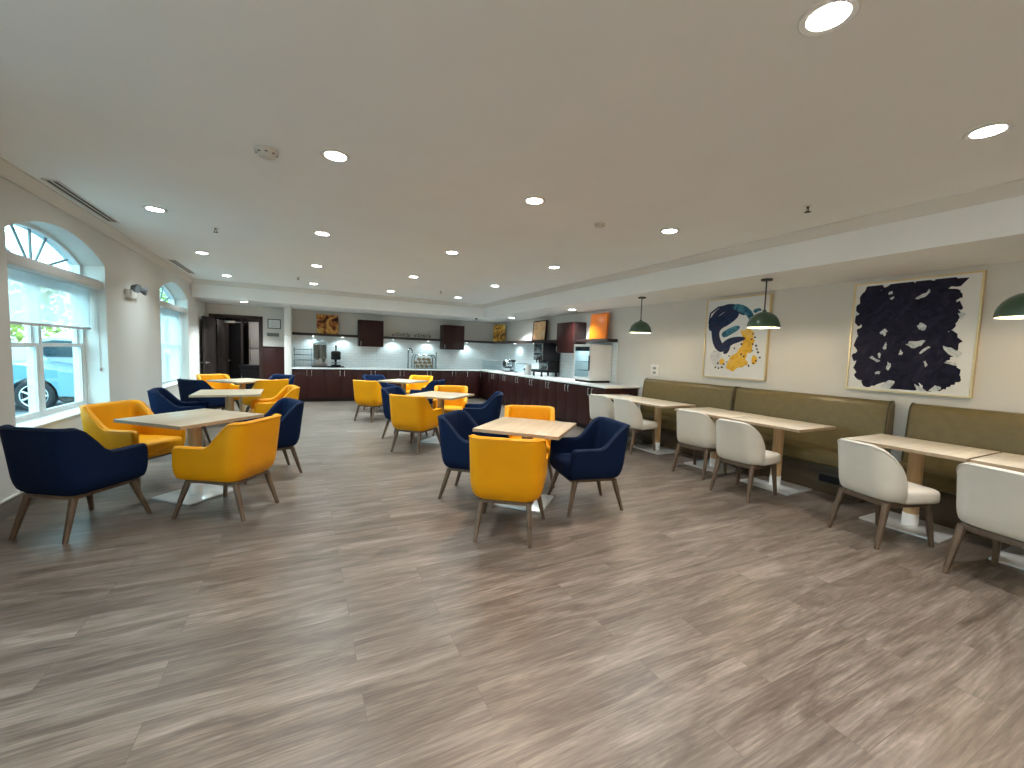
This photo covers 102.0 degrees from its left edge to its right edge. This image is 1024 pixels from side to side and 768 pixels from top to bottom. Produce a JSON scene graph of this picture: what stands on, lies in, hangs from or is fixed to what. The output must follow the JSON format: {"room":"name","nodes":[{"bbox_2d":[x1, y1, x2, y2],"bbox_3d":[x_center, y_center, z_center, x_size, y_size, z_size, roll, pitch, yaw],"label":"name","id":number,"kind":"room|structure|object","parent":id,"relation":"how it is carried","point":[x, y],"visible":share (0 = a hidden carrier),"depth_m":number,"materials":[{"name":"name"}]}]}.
{"room":"eatery","nodes":[
{"label":"eatery","id":0,"kind":"room"},
{"bbox_2d":[15,400,67,415],"bbox_3d":[-27.979,0.219,8.389,37.570,0.050,80.000,0,5,-27],"label":"ground","id":1,"kind":"structure","parent":0,"point":[18,411],"depth_m":10.00,"materials":[{"name":"concrete"}]},
{"bbox_2d":[10,324,69,342],"bbox_3d":[-25.073,-3.074,19.686,6.526,5.073,6.567,0,5,-27],"label":"tree","id":2,"kind":"object","parent":1,"relation":"on","point":[18,335],"visible":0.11,"depth_m":20.24,"materials":[{"name":"green plant"}]},
{"bbox_2d":[11,340,74,410],"bbox_3d":[-13.002,-0.283,9.881,4.820,1.740,2.222,0,5,-27],"label":"car","id":3,"kind":"object","parent":1,"relation":"on","point":[59,376],"visible":0.47,"depth_m":9.92,"materials":[{"name":"blue paint"}]},
{"bbox_2d":[42,337,72,363],"bbox_3d":[-12.941,-0.600,13.871,4.820,1.786,2.222,0,5,-27],"label":"car","id":4,"kind":"object","parent":1,"relation":"on","point":[59,354],"visible":0.02,"depth_m":12.43,"materials":[{"name":"silver paint"}]},
{"bbox_2d":[0,176,205,500],"bbox_3d":[-4.216,-0.338,3.321,0.300,2.800,15.750,0,5,-27],"label":"wall","id":5,"kind":"structure","parent":0,"point":[129,339],"depth_m":5.07,"materials":[{"name":"paint"}]},
{"bbox_2d":[0,491,41,522],"bbox_3d":[-4.084,0.982,3.424,0.020,0.163,15.600,0,5,-27],"label":"baseboard","id":6,"kind":"structure","parent":5,"relation":"attached to","point":[9,506],"depth_m":3.35,"materials":[{"name":"white paint"}]},
{"bbox_2d":[6,222,86,427],"bbox_3d":[-4.619,-0.601,4.128,0.308,1.892,1.880,0,5,-27],"label":"window","id":7,"kind":"structure","parent":5,"relation":"in","point":[38,416],"depth_m":4.14,"materials":[{"name":"plastic"}]},
{"bbox_2d":[6,251,102,370],"bbox_3d":[-4.565,-0.620,4.157,0.140,1.075,1.853,0,5,-27],"label":"roller blind","id":8,"kind":"object","parent":7,"relation":"attached to","point":[40,293],"visible":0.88,"depth_m":4.07,"materials":[{"name":"fabric"}]},
{"bbox_2d":[0,157,194,282],"bbox_3d":[-3.629,-1.620,2.574,0.085,0.095,14.100,0,5,-27],"label":"trim","id":9,"kind":"structure","parent":5,"relation":"attached to","point":[8,171],"depth_m":4.24,"materials":[{"name":"white paint"}]},
{"bbox_2d":[125,284,147,299],"bbox_3d":[-5.195,-1.270,5.760,0.151,0.193,0.474,0,5,-27],"label":"spotlight","id":10,"kind":"object","parent":5,"relation":"attached to","point":[131,293],"visible":1,"depth_m":5.62,"materials":[{"name":"white plastic"}]},
{"bbox_2d":[160,284,177,388],"bbox_3d":[-6.418,-0.926,7.697,0.308,1.892,1.880,0,5,-27],"label":"window","id":11,"kind":"structure","parent":5,"relation":"in","point":[164,288],"depth_m":8.02,"materials":[{"name":"plastic"}]},
{"bbox_2d":[160,300,186,383],"bbox_3d":[-6.371,-0.756,7.740,0.140,1.453,1.853,0,5,-27],"label":"roller blind","id":12,"kind":"object","parent":11,"relation":"attached to","point":[169,313],"visible":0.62,"depth_m":7.87,"materials":[{"name":"fabric"}]},
{"bbox_2d":[201,313,262,378],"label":"door","id":13,"kind":"structure","parent":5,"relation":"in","point":[215,332],"depth_m":10.51,"materials":[{"name":"wood"}]},
{"bbox_2d":[192,279,482,307],"bbox_3d":[-3.801,-2.199,10.308,6.740,0.095,0.085,0,5,-27],"label":"trim","id":14,"kind":"structure","parent":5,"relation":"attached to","point":[196,281],"depth_m":9.98,"materials":[{"name":"white paint"}]},
{"bbox_2d":[243,319,258,363],"bbox_3d":[-6.976,-0.994,12.264,3.420,2.600,2.750,0,5,-27],"label":"wall","id":15,"kind":"structure","parent":0,"point":[245,325],"depth_m":12.99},
{"bbox_2d":[284,306,291,374],"bbox_3d":[-5.825,-0.761,10.803,0.160,2.430,0.620,0,5,-27],"label":"wall","id":16,"kind":"structure","parent":0,"point":[287,310],"depth_m":10.50,"materials":[{"name":"white paint"}]},
{"bbox_2d":[206,303,496,378],"bbox_3d":[-4.067,-0.984,12.101,7.870,2.800,0.150,0,5,-27],"label":"wall","id":17,"kind":"structure","parent":0,"point":[304,321],"depth_m":11.69,"materials":[{"name":"paint"}]},
{"bbox_2d":[262,346,284,379],"bbox_3d":[-6.275,-0.343,10.944,0.520,1.285,0.034,0,5,-27],"label":"trim","id":18,"kind":"structure","parent":17,"relation":"attached to","point":[273,357],"depth_m":10.90,"materials":[{"name":"laminate"}]},
{"bbox_2d":[292,332,358,337],"bbox_3d":[-5.074,-1.339,11.319,1.641,0.065,0.279,0,5,-27],"label":"wall shelf","id":19,"kind":"object","parent":17,"relation":"attached to","point":[293,333],"visible":0.89,"depth_m":11.18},
{"bbox_2d":[317,314,337,333],"bbox_3d":[-5.040,-1.632,11.328,0.540,0.520,0.061,0,5,-27],"label":"canvas painting","id":20,"kind":"object","parent":19,"relation":"on","point":[326,324],"visible":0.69,"depth_m":11.31},
{"bbox_2d":[358,320,383,346],"bbox_3d":[-4.013,-1.430,11.779,0.660,0.740,0.371,0,5,-27],"label":"upper cabinet","id":21,"kind":"object","parent":17,"relation":"attached to","point":[370,332],"visible":1,"depth_m":11.64,"materials":[{"name":"laminate"}]},
{"bbox_2d":[440,325,464,349],"bbox_3d":[-1.851,-1.438,12.867,0.680,0.740,0.371,0,5,-27],"label":"upper cabinet","id":22,"kind":"object","parent":17,"relation":"attached to","point":[452,336],"visible":1,"depth_m":12.73,"materials":[{"name":"laminate"}]},
{"bbox_2d":[0,396,1023,767],"bbox_3d":[-0.649,1.100,5.166,8.320,0.100,15.900,0,5,-27],"label":"floor","id":23,"kind":"structure","parent":0,"point":[356,618],"depth_m":2.19,"materials":[{"name":"brown wood"}]},
{"bbox_2d":[0,424,151,543],"bbox_3d":[-3.340,0.692,3.202,0.599,0.824,0.648,2,4,5],"label":"armchair","id":24,"kind":"object","parent":23,"relation":"on","point":[69,464],"visible":1,"depth_m":2.95,"materials":[{"name":"blue fabric"}]},
{"bbox_2d":[79,400,185,487],"bbox_3d":[-3.788,0.605,4.173,0.648,0.824,0.599,2,4,3],"label":"armchair","id":25,"kind":"object","parent":23,"relation":"on","point":[97,418],"visible":0.7,"depth_m":4.12,"materials":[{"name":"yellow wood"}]},
{"bbox_2d":[147,387,210,446],"bbox_3d":[-4.495,0.472,5.641,0.648,0.824,0.599,-1,5,-33],"label":"armchair","id":26,"kind":"object","parent":23,"relation":"on","point":[161,400],"visible":0.56,"depth_m":5.44,"materials":[{"name":"blue fabric"}]},
{"bbox_2d":[113,408,263,505],"bbox_3d":[-3.011,0.682,3.938,0.803,0.757,0.803,3,4,16],"label":"square table","id":27,"kind":"object","parent":23,"relation":"on","point":[191,420],"visible":0.78,"depth_m":3.87,"materials":[{"name":"brown wood"}]},
{"bbox_2d":[177,378,224,408],"bbox_3d":[-5.450,0.312,7.364,0.599,0.824,0.648,3,4,18],"label":"armchair","id":28,"kind":"object","parent":23,"relation":"on","point":[186,387],"visible":0.56,"depth_m":7.08,"materials":[{"name":"blue fabric"}]},
{"bbox_2d":[196,374,239,409],"bbox_3d":[-5.891,0.224,8.351,0.648,0.824,0.599,4,5,25],"label":"armchair","id":29,"kind":"object","parent":23,"relation":"on","point":[215,385],"visible":0.34,"depth_m":8.49,"materials":[{"name":"yellow fabric"}]},
{"bbox_2d":[171,414,280,521],"bbox_3d":[-2.450,0.691,3.620,0.648,0.824,0.599,2,4,5],"label":"armchair","id":30,"kind":"object","parent":23,"relation":"on","point":[241,452],"visible":1,"depth_m":3.37,"materials":[{"name":"yellow fabric"}]},
{"bbox_2d":[189,389,263,425],"bbox_3d":[-4.092,0.491,6.016,0.803,0.757,0.803,0,5,-28],"label":"square table","id":31,"kind":"object","parent":23,"relation":"on","point":[229,394],"visible":0.56,"depth_m":5.94,"materials":[{"name":"wood"}]},
{"bbox_2d":[207,378,266,411],"bbox_3d":[-5.236,0.301,8.062,0.803,0.757,0.803,3,4,19],"label":"square table","id":32,"kind":"object","parent":23,"relation":"on","point":[242,382],"visible":0.52,"depth_m":8.00,"materials":[{"name":"wood"}]},
{"bbox_2d":[242,379,288,411],"bbox_3d":[-4.596,0.312,7.759,0.648,0.824,0.599,4,5,30],"label":"armchair","id":33,"kind":"object","parent":23,"relation":"on","point":[271,388],"visible":0.52,"depth_m":7.53,"materials":[{"name":"yellow fabric"}]},
{"bbox_2d":[233,398,304,483],"bbox_3d":[-2.755,0.601,4.692,0.599,0.824,0.648,6,6,44],"label":"armchair","id":34,"kind":"object","parent":23,"relation":"on","point":[290,409],"visible":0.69,"depth_m":4.64,"materials":[{"name":"blue fabric"}]},
{"bbox_2d":[249,385,299,414],"bbox_3d":[-3.651,0.446,6.382,0.648,0.824,0.599,-1,5,-37],"label":"armchair","id":35,"kind":"object","parent":23,"relation":"on","point":[261,406],"visible":0.52,"depth_m":6.30,"materials":[{"name":"yellow fabric"}]},
{"bbox_2d":[292,369,325,401],"bbox_3d":[-5.408,0.019,11.059,0.798,0.865,0.606,0,5,-27],"label":"base cabinet","id":36,"kind":"object","parent":23,"relation":"on","point":[311,382],"visible":0.88,"depth_m":10.85,"materials":[{"name":"laminate"}]},
{"bbox_2d":[326,369,357,400],"bbox_3d":[-4.698,0.016,11.416,0.787,0.865,0.606,0,5,-27],"label":"base cabinet","id":37,"kind":"object","parent":23,"relation":"on","point":[339,382],"visible":0.89,"depth_m":11.16,"materials":[{"name":"laminate"}]},
{"bbox_2d":[353,379,382,422],"bbox_3d":[-2.833,0.321,8.437,0.599,0.824,0.648,3,5,20],"label":"armchair","id":38,"kind":"object","parent":23,"relation":"on","point":[366,393],"visible":0.87,"depth_m":8.16,"materials":[{"name":"yellow fabric"}]},
{"bbox_2d":[362,375,395,412],"bbox_3d":[-3.144,0.210,9.791,0.648,0.824,0.599,5,5,36],"label":"armchair","id":39,"kind":"object","parent":23,"relation":"on","point":[364,377],"visible":0.25,"depth_m":9.96,"materials":[{"name":"blue fabric"}]},
{"bbox_2d":[387,370,415,386],"bbox_3d":[-3.282,0.011,12.129,0.787,0.865,0.606,0,5,-27],"label":"base cabinet","id":40,"kind":"object","parent":23,"relation":"on","point":[392,374],"visible":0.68,"depth_m":11.85,"materials":[{"name":"laminate"}]},
{"bbox_2d":[381,386,427,441],"bbox_3d":[-1.777,0.474,6.850,0.648,0.824,0.599,3,4,10],"label":"armchair","id":41,"kind":"object","parent":23,"relation":"on","point":[398,390],"visible":0.38,"depth_m":6.64,"materials":[{"name":"blue fabric"}]},
{"bbox_2d":[389,394,442,455],"bbox_3d":[-1.399,0.547,6.034,0.599,0.824,0.648,3,5,20],"label":"armchair","id":42,"kind":"object","parent":23,"relation":"on","point":[412,414],"visible":0.97,"depth_m":5.77,"materials":[{"name":"yellow fabric"}]},
{"bbox_2d":[406,375,432,393],"bbox_3d":[-2.296,0.213,10.128,0.599,0.824,0.648,3,4,10],"label":"armchair","id":43,"kind":"object","parent":23,"relation":"on","point":[416,386],"visible":0.38,"depth_m":10.34,"materials":[{"name":"yellow fabric"}]},
{"bbox_2d":[410,379,444,408],"bbox_3d":[-1.840,0.308,9.049,0.648,0.824,0.599,3,4,14],"label":"armchair","id":44,"kind":"object","parent":23,"relation":"on","point":[430,387],"visible":0.41,"depth_m":8.75,"materials":[{"name":"blue fabric"}]},
{"bbox_2d":[407,391,473,444],"bbox_3d":[-1.148,0.542,6.662,0.803,0.757,0.803,3,4,19],"label":"square table","id":45,"kind":"object","parent":23,"relation":"on","point":[441,396],"visible":0.6,"depth_m":6.59,"materials":[{"name":"wood"}]},
{"bbox_2d":[432,385,467,435],"bbox_3d":[-1.095,0.459,7.364,0.599,0.824,0.648,1,4,-6],"label":"armchair","id":46,"kind":"object","parent":23,"relation":"on","point":[457,404],"visible":0.49,"depth_m":7.57,"materials":[{"name":"yellow fabric"}]},
{"bbox_2d":[442,371,465,385],"bbox_3d":[-1.891,0.005,12.830,0.752,0.865,0.606,0,5,-27],"label":"base cabinet","id":47,"kind":"object","parent":23,"relation":"on","point":[457,378],"visible":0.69,"depth_m":12.59,"materials":[{"name":"laminate"}]},
{"bbox_2d":[465,371,479,397],"bbox_3d":[-1.335,0.003,13.110,0.486,0.865,0.606,0,5,-27],"label":"base cabinet","id":48,"kind":"object","parent":23,"relation":"on","point":[472,378],"visible":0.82,"depth_m":12.88,"materials":[{"name":"laminate"}]},
{"bbox_2d":[437,410,508,507],"bbox_3d":[-0.382,0.718,4.194,0.648,0.824,0.599,3,4,14],"label":"armchair","id":49,"kind":"object","parent":23,"relation":"on","point":[455,427],"visible":0.67,"depth_m":3.98,"materials":[{"name":"blue fabric"}]},
{"bbox_2d":[463,391,502,425],"bbox_3d":[-0.476,0.542,6.524,0.648,0.824,0.599,2,4,-3],"label":"armchair","id":50,"kind":"object","parent":23,"relation":"on","point":[486,412],"visible":0.71,"depth_m":6.24,"materials":[{"name":"blue fabric"}]},
{"bbox_2d":[480,371,488,399],"bbox_3d":[-0.527,0.048,12.878,0.816,0.865,0.590,0,5,-27],"label":"base cabinet","id":51,"kind":"object","parent":23,"relation":"on","point":[484,375],"visible":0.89,"depth_m":12.71,"materials":[{"name":"laminate"}]},
{"bbox_2d":[488,372,498,397],"bbox_3d":[-0.220,0.103,12.269,0.816,0.865,0.777,0,5,-27],"label":"base cabinet","id":52,"kind":"object","parent":23,"relation":"on","point":[493,378],"visible":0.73,"depth_m":12.13,"materials":[{"name":"laminate"}]},
{"bbox_2d":[499,374,511,405],"bbox_3d":[0.123,0.165,11.588,0.816,0.865,0.747,0,5,-27],"label":"base cabinet","id":53,"kind":"object","parent":23,"relation":"on","point":[504,380],"visible":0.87,"depth_m":11.36,"materials":[{"name":"laminate"}]},
{"bbox_2d":[469,434,548,547],"bbox_3d":[-0.020,0.789,3.391,0.599,0.824,0.648,3,4,9],"label":"armchair","id":54,"kind":"object","parent":23,"relation":"on","point":[510,471],"visible":1,"depth_m":3.10,"materials":[{"name":"yellow leather"}]},
{"bbox_2d":[510,375,523,404],"bbox_3d":[0.460,0.226,10.920,0.816,0.865,0.747,0,5,-27],"label":"base cabinet","id":55,"kind":"object","parent":23,"relation":"on","point":[517,382],"visible":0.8,"depth_m":10.72,"materials":[{"name":"laminate"}]},
{"bbox_2d":[472,417,576,512],"bbox_3d":[0.140,0.779,4.051,0.803,0.757,0.803,3,4,19],"label":"square table","id":56,"kind":"object","parent":23,"relation":"on","point":[526,428],"visible":0.61,"depth_m":3.90,"materials":[{"name":"wood"}]},
{"bbox_2d":[504,405,554,487],"bbox_3d":[0.198,0.692,4.801,0.599,0.824,0.648,2,4,0],"label":"armchair","id":57,"kind":"object","parent":23,"relation":"on","point":[516,411],"visible":0.39,"depth_m":5.02,"materials":[{"name":"yellow leather"}]},
{"bbox_2d":[523,377,539,405],"bbox_3d":[0.796,0.287,10.253,0.816,0.865,0.747,0,5,-27],"label":"base cabinet","id":58,"kind":"object","parent":23,"relation":"on","point":[531,385],"visible":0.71,"depth_m":10.06,"materials":[{"name":"laminate"}]},
{"bbox_2d":[539,379,557,420],"bbox_3d":[1.135,0.348,9.581,0.816,0.865,0.757,0,5,-27],"label":"base cabinet","id":59,"kind":"object","parent":23,"relation":"on","point":[547,389],"visible":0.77,"depth_m":9.37,"materials":[{"name":"laminate"}]},
{"bbox_2d":[556,382,579,426],"bbox_3d":[1.482,0.411,8.891,0.816,0.865,0.787,0,5,-27],"label":"base cabinet","id":60,"kind":"object","parent":23,"relation":"on","point":[567,393],"visible":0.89,"depth_m":8.70,"materials":[{"name":"laminate"}]},
{"bbox_2d":[547,417,630,516],"bbox_3d":[0.735,0.767,4.039,0.648,0.824,0.599,1,4,-15],"label":"armchair","id":61,"kind":"object","parent":23,"relation":"on","point":[597,454],"visible":1,"depth_m":3.82,"materials":[{"name":"blue fabric"}]},
{"bbox_2d":[577,385,604,427],"bbox_3d":[1.839,0.475,8.183,0.816,0.865,0.797,0,5,-27],"label":"base cabinet","id":62,"kind":"object","parent":23,"relation":"on","point":[583,417],"visible":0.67,"depth_m":8.17,"materials":[{"name":"laminate"}]},
{"bbox_2d":[292,366,639,387],"bbox_3d":[-1.725,-0.199,9.525,6.006,0.038,6.636,0,5,-27],"label":"countertop","id":63,"kind":"structure","parent":62,"relation":"on","point":[521,374],"depth_m":10.71,"materials":[{"name":"white stone"}]},
{"bbox_2d":[312,338,343,367],"bbox_3d":[-4.987,-0.842,11.252,0.800,0.770,0.300,0,5,-27],"label":"dispenser","id":64,"kind":"object","parent":63,"relation":"on","point":[319,349],"visible":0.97,"depth_m":11.16,"materials":[{"name":"silver plastic"}]},
{"bbox_2d":[531,343,559,376],"bbox_3d":[0.839,-0.613,10.400,0.540,0.830,0.480,0,5,-27],"label":"coffee machine","id":65,"kind":"object","parent":63,"relation":"on","point":[547,357],"visible":1,"depth_m":10.22,"materials":[{"name":"black plastic"}]},
{"bbox_2d":[573,344,611,382],"bbox_3d":[1.679,-0.436,8.739,0.575,0.780,0.580,0,5,-27],"label":"cooler","id":66,"kind":"object","parent":63,"relation":"on","point":[592,362],"visible":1,"depth_m":8.55,"materials":[{"name":"white metal"}]},
{"bbox_2d":[589,394,614,422],"bbox_3d":[1.598,0.575,7.009,0.612,0.824,0.511,-2,5,-39],"label":"dining chair","id":67,"kind":"object","parent":23,"relation":"on","point":[599,405],"visible":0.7,"depth_m":6.77,"materials":[{"name":"white leather"}]},
{"bbox_2d":[604,388,637,404],"bbox_3d":[2.043,0.509,7.819,0.780,0.865,0.033,0,5,-27],"label":"end panel","id":68,"kind":"object","parent":23,"relation":"on","point":[628,391],"visible":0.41,"depth_m":7.78,"materials":[{"name":"laminate"}]},
{"bbox_2d":[598,394,651,442],"bbox_3d":[1.931,0.599,7.286,0.703,0.757,0.818,0,5,-27],"label":"table","id":69,"kind":"object","parent":23,"relation":"on","point":[610,396],"visible":0.27,"depth_m":7.21,"materials":[{"name":"wood"}]},
{"bbox_2d":[613,398,657,454],"bbox_3d":[1.883,0.627,6.443,0.612,0.824,0.511,0,5,-30],"label":"dining chair","id":70,"kind":"object","parent":23,"relation":"on","point":[626,411],"visible":0.84,"depth_m":6.22,"materials":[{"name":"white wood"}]},
{"bbox_2d":[630,399,695,454],"bbox_3d":[2.299,0.666,6.556,0.703,0.757,0.818,0,5,-27],"label":"table","id":71,"kind":"object","parent":23,"relation":"on","point":[658,404],"visible":0.82,"depth_m":6.50,"materials":[{"name":"wood"}]},
{"bbox_2d":[628,378,737,459],"bbox_3d":[2.660,0.498,6.804,0.600,1.079,1.795,0,5,-27],"label":"banquette","id":72,"kind":"object","parent":23,"relation":"on","point":[700,395],"visible":0.38,"depth_m":6.71,"materials":[{"name":"leather"}]},
{"bbox_2d":[671,409,726,479],"bbox_3d":[2.405,0.729,5.297,0.612,0.824,0.511,-1,5,-35],"label":"dining chair","id":73,"kind":"object","parent":23,"relation":"on","point":[696,430],"visible":0.89,"depth_m":5.09,"materials":[{"name":"white leather"}]},
{"bbox_2d":[675,407,763,473],"bbox_3d":[2.752,0.752,5.601,0.703,0.757,0.818,0,5,-27],"label":"table","id":74,"kind":"object","parent":23,"relation":"on","point":[716,413],"visible":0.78,"depth_m":5.56,"materials":[{"name":"wood"}]},
{"bbox_2d":[709,419,780,502],"bbox_3d":[2.548,0.790,4.546,0.612,0.824,0.511,-1,5,-30],"label":"dining chair","id":75,"kind":"object","parent":23,"relation":"on","point":[739,444],"visible":1,"depth_m":4.36,"materials":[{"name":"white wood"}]},
{"bbox_2d":[728,416,835,495],"bbox_3d":[3.102,0.819,4.851,0.703,0.757,0.818,0,5,-27],"label":"table","id":76,"kind":"object","parent":23,"relation":"on","point":[780,425],"visible":0.83,"depth_m":4.79,"materials":[{"name":"wood"}]},
{"bbox_2d":[721,386,894,502],"bbox_3d":[3.473,0.645,5.191,0.600,1.079,1.790,0,5,-27],"label":"banquette","id":77,"kind":"object","parent":23,"relation":"on","point":[809,459],"visible":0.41,"depth_m":4.91,"materials":[{"name":"leather"}]},
{"bbox_2d":[819,473,838,484],"bbox_3d":[3.527,1.060,4.616,0.009,0.080,0.200,0,5,-27],"label":"power outlet","id":78,"kind":"object","parent":77,"relation":"attached to","point":[824,478],"depth_m":4.61,"materials":[{"name":"black plastic"}]},
{"bbox_2d":[827,438,939,549],"bbox_3d":[3.111,0.886,3.499,0.612,0.824,0.511,1,4,-9],"label":"dining chair","id":79,"kind":"object","parent":23,"relation":"on","point":[867,472],"visible":1,"depth_m":3.33,"materials":[{"name":"beige leather"}]},
{"bbox_2d":[845,434,999,543],"bbox_3d":[3.634,0.919,3.752,0.703,0.757,0.818,0,5,-27],"label":"table","id":80,"kind":"object","parent":23,"relation":"on","point":[908,522],"visible":0.87,"depth_m":3.69,"materials":[{"name":"brown wood"}]},
{"bbox_2d":[890,403,1023,546],"bbox_3d":[4.517,0.834,3.120,0.600,1.079,2.565,0,5,-27],"label":"banquette","id":81,"kind":"object","parent":23,"relation":"on","point":[1001,431],"visible":0.27,"depth_m":3.87,"materials":[{"name":"leather"}]},
{"bbox_2d":[941,462,1023,573],"bbox_3d":[3.367,0.949,2.767,0.612,0.824,0.511,1,4,-14],"label":"dining chair","id":82,"kind":"object","parent":23,"relation":"on","point":[989,499],"visible":1,"depth_m":2.72,"materials":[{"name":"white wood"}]},
{"bbox_2d":[969,452,1023,570],"bbox_3d":[3.995,0.986,3.002,0.703,0.757,0.818,0,5,-27],"label":"table","id":83,"kind":"object","parent":23,"relation":"on","point":[1012,556],"visible":0.87,"depth_m":3.16,"materials":[{"name":"wood"}]},
{"bbox_2d":[0,0,1023,303],"bbox_3d":[-0.552,-1.800,4.951,8.320,0.120,15.900,0,5,-27],"label":"ceiling","id":84,"kind":"structure","parent":0,"point":[716,122],"depth_m":2.45,"materials":[{"name":"paint"}]},
{"bbox_2d":[41,178,119,222],"bbox_3d":[-4.256,-1.800,4.146,0.110,0.010,1.350,0,5,-27],"label":"ceiling vent","id":85,"kind":"object","parent":84,"relation":"in","point":[58,185],"visible":1,"depth_m":4.01,"materials":[{"name":"grey metal"}]},
{"bbox_2d":[254,145,278,159],"bbox_3d":[-1.704,-1.599,2.883,0.150,0.052,0.150,0,5,-27],"label":"smoke detector","id":86,"kind":"object","parent":84,"relation":"attached to","point":[266,152],"visible":1,"depth_m":2.85,"materials":[{"name":"paint"}]},
{"bbox_2d":[320,149,350,162],"bbox_3d":[-1.248,-1.609,2.932,0.200,0.009,0.200,0,5,-27],"label":"recessed light","id":87,"kind":"object","parent":84,"relation":"in","point":[338,156],"visible":1,"depth_m":2.92,"materials":[{"name":"white paint"}]},
{"bbox_2d":[482,178,1023,307],"bbox_3d":[2.315,-1.642,5.567,0.085,0.095,14.100,0,5,-27],"label":"ceiling beam","id":88,"kind":"structure","parent":84,"relation":"attached to","point":[1014,188],"depth_m":4.04,"materials":[{"name":"white paint"}]},
{"bbox_2d":[797,0,861,36],"bbox_3d":[1.231,-1.428,1.614,0.200,0.009,0.200,0,5,-27],"label":"recessed light","id":89,"kind":"object","parent":84,"relation":"in","point":[826,14],"visible":1,"depth_m":1.61,"materials":[{"name":"white paint"}]},
{"bbox_2d":[962,121,1015,140],"bbox_3d":[2.704,-1.434,2.356,0.200,0.009,0.200,0,5,-27],"label":"recessed light","id":90,"kind":"object","parent":84,"relation":"in","point":[997,128],"visible":1,"depth_m":2.35,"materials":[{"name":"white paint"}]},
{"bbox_2d":[191,195,1023,322],"bbox_3d":[-0.493,-1.557,5.003,7.870,0.370,15.600,0,5,-27],"label":"ceiling","id":91,"kind":"structure","parent":0,"point":[992,232],"depth_m":4.73,"materials":[{"name":"paint"}]},
{"bbox_2d":[629,297,650,332],"bbox_3d":[2.107,-1.126,6.768,0.350,0.576,0.350,0,5,-27],"label":"pendant lamp","id":92,"kind":"object","parent":91,"relation":"hanging from","point":[640,326],"visible":1,"depth_m":6.68,"materials":[{"name":"metal"}]},
{"bbox_2d":[747,278,780,328],"bbox_3d":[3.022,-0.960,4.952,0.350,0.576,0.350,0,5,-27],"label":"pendant lamp","id":93,"kind":"object","parent":91,"relation":"hanging from","point":[764,319],"visible":1,"depth_m":4.87,"materials":[{"name":"metal"}]},
{"bbox_2d":[993,293,1023,318],"bbox_3d":[3.937,-0.795,3.137,0.350,0.576,0.350,0,5,-27],"label":"pendant lamp","id":94,"kind":"object","parent":91,"relation":"hanging from","point":[1012,307],"visible":1,"depth_m":3.15,"materials":[{"name":"metal"}]},
{"bbox_2d":[497,260,1023,461],"bbox_3d":[3.014,-0.365,6.963,0.150,2.800,15.750,0,5,-27],"label":"wall","id":95,"kind":"structure","parent":0,"point":[808,353],"depth_m":5.27,"materials":[{"name":"paint"}]},
{"bbox_2d":[292,335,617,382],"bbox_3d":[-1.866,-0.677,9.801,6.010,0.865,5.970,0,5,-27],"label":"backsplash","id":96,"kind":"structure","parent":95,"relation":"attached to","point":[393,353],"depth_m":12.20,"materials":[{"name":"white tile"}]},
{"bbox_2d":[464,340,556,343],"bbox_3d":[-0.133,-1.196,11.629,1.264,0.065,4.184,0,5,-27],"label":"wall shelf","id":97,"kind":"object","parent":95,"relation":"attached to","point":[468,341],"visible":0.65,"depth_m":12.30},
{"bbox_2d":[532,320,547,339],"bbox_3d":[0.739,-1.417,11.007,0.081,0.527,0.670,0,5,-27],"label":"canvas painting","id":98,"kind":"object","parent":97,"relation":"on","point":[539,327],"visible":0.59,"depth_m":10.96,"materials":[{"name":"fabric"}]},
{"bbox_2d":[556,322,586,352],"bbox_3d":[1.354,-1.071,9.641,0.371,0.700,0.700,0,5,-27],"label":"upper cabinet","id":99,"kind":"object","parent":95,"relation":"attached to","point":[567,332],"visible":0.99,"depth_m":9.41,"materials":[{"name":"laminate"}]},
{"bbox_2d":[576,338,617,342],"bbox_3d":[1.803,-0.927,8.883,0.279,0.065,1.065,0,5,-27],"label":"wall shelf","id":100,"kind":"object","parent":95,"relation":"attached to","point":[607,339],"visible":1,"depth_m":8.71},
{"bbox_2d":[589,313,608,338],"bbox_3d":[1.849,-1.225,8.820,0.067,0.541,0.560,0,5,-27],"label":"canvas painting","id":101,"kind":"object","parent":100,"relation":"on","point":[598,325],"visible":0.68,"depth_m":8.78,"materials":[{"name":"orange fabric"}]},
{"bbox_2d":[702,293,772,380],"bbox_3d":[3.308,-0.679,6.156,0.045,1.205,1.010,0,5,-27],"label":"framed painting","id":102,"kind":"object","parent":95,"relation":"attached to","point":[732,350],"visible":0.99,"depth_m":6.12,"materials":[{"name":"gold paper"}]},
{"bbox_2d":[845,270,987,398],"bbox_3d":[4.197,-0.506,4.392,0.045,1.210,1.035,0,5,-27],"label":"framed painting","id":103,"kind":"object","parent":95,"relation":"attached to","point":[919,335],"visible":1,"depth_m":4.32,"materials":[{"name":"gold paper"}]},
{"bbox_3d":[-6.999,0.356,12.319,3.420,0.100,2.650,0,5,-27],"label":"floor","id":104,"kind":"structure","parent":0,"visible":0},
{"bbox_2d":[215,318,243,384],"bbox_3d":[-8.051,-0.787,11.698,0.760,2.200,0.525,0,5,-27],"label":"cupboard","id":105,"kind":"object","parent":104,"relation":"on","point":[236,344],"visible":0.24,"depth_m":11.56,"materials":[{"name":"black wood"}]},
{"bbox_2d":[239,364,258,388],"bbox_3d":[-7.082,-0.071,11.281,0.540,0.900,0.594,0,5,-27],"label":"waste bin","id":106,"kind":"object","parent":104,"relation":"on","point":[246,370],"visible":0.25,"depth_m":11.08,"materials":[{"name":"black plastic"}]},
{"bbox_2d":[248,322,258,364],"bbox_3d":[-7.572,-0.810,12.760,0.840,2.120,0.660,0,5,-27],"label":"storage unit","id":107,"kind":"object","parent":104,"relation":"on","point":[253,327],"visible":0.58,"depth_m":12.34,"materials":[{"name":"metal"}]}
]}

